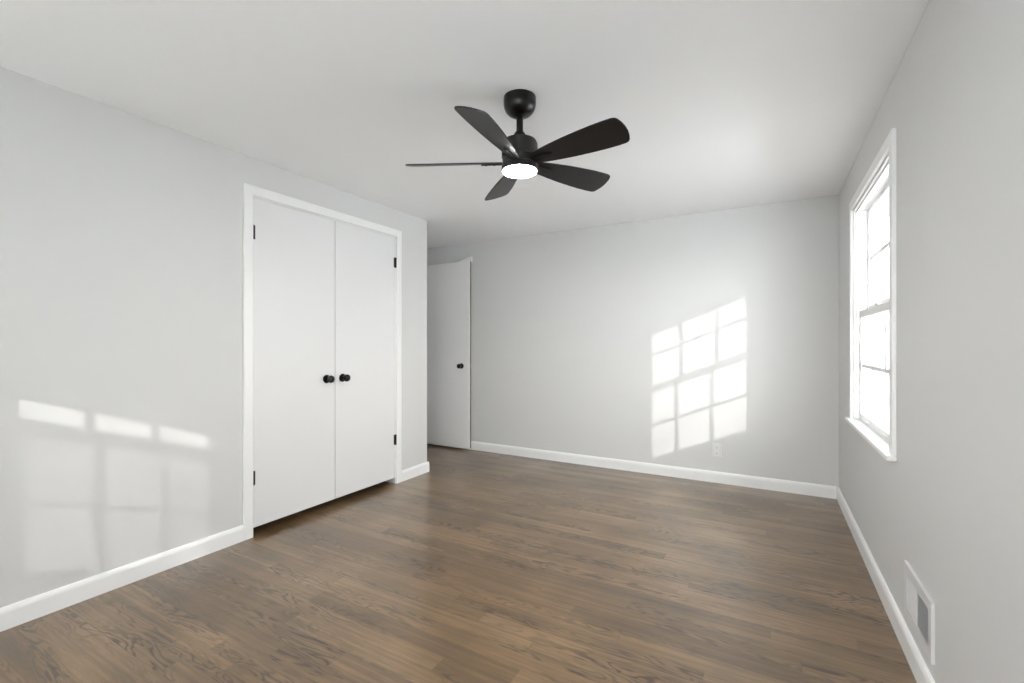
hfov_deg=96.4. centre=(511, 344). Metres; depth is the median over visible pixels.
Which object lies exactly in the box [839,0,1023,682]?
wall
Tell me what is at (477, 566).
floor
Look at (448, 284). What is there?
door
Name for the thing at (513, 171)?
diffuser
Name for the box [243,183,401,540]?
door frame
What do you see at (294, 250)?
door
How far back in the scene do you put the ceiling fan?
2.02 m
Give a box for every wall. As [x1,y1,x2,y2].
[0,66,426,607]
[427,194,838,486]
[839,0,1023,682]
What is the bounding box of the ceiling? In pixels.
[0,0,928,247]
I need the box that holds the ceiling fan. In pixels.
[405,89,629,200]
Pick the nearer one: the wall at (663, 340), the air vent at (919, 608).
the air vent at (919, 608)
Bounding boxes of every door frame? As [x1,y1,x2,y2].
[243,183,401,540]
[459,256,471,261]
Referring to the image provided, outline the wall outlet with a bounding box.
[712,443,721,456]
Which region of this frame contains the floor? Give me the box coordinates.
[0,444,916,682]
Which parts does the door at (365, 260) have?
knob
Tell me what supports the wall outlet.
attached to the wall at (663, 340)
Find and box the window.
[844,128,896,461]
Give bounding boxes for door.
[253,198,334,527]
[335,221,396,498]
[427,261,470,448]
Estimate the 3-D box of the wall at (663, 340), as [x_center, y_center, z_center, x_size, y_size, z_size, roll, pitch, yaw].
[0.289,0.016,4.753,5.065,2.294,0.150,0,0,29]
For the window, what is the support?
in the wall at (950, 505)
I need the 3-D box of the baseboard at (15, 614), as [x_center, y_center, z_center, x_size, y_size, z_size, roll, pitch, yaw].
[-2.155,1.117,1.716,0.015,0.092,2.294,0,0,29]
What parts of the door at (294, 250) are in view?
knob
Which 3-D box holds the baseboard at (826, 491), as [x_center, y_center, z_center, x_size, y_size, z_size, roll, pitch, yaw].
[0.681,1.117,4.438,4.044,0.092,0.015,0,0,29]
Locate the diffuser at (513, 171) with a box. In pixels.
[503,165,536,177]
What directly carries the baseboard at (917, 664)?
attached to the wall at (950, 505)
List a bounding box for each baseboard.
[0,525,243,631]
[402,461,428,481]
[427,441,836,498]
[837,487,934,682]
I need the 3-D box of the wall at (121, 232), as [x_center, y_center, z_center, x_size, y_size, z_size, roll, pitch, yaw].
[-1.799,0.016,2.480,0.113,2.294,3.975,0,0,29]
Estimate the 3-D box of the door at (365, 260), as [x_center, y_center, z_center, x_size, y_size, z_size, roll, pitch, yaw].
[-1.113,0.110,3.566,0.098,2.007,0.612,0,0,29]
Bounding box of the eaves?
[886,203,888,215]
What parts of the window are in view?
sill, sash, sash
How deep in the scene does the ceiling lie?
1.99 m
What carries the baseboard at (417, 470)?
attached to the wall
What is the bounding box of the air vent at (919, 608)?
[904,560,934,664]

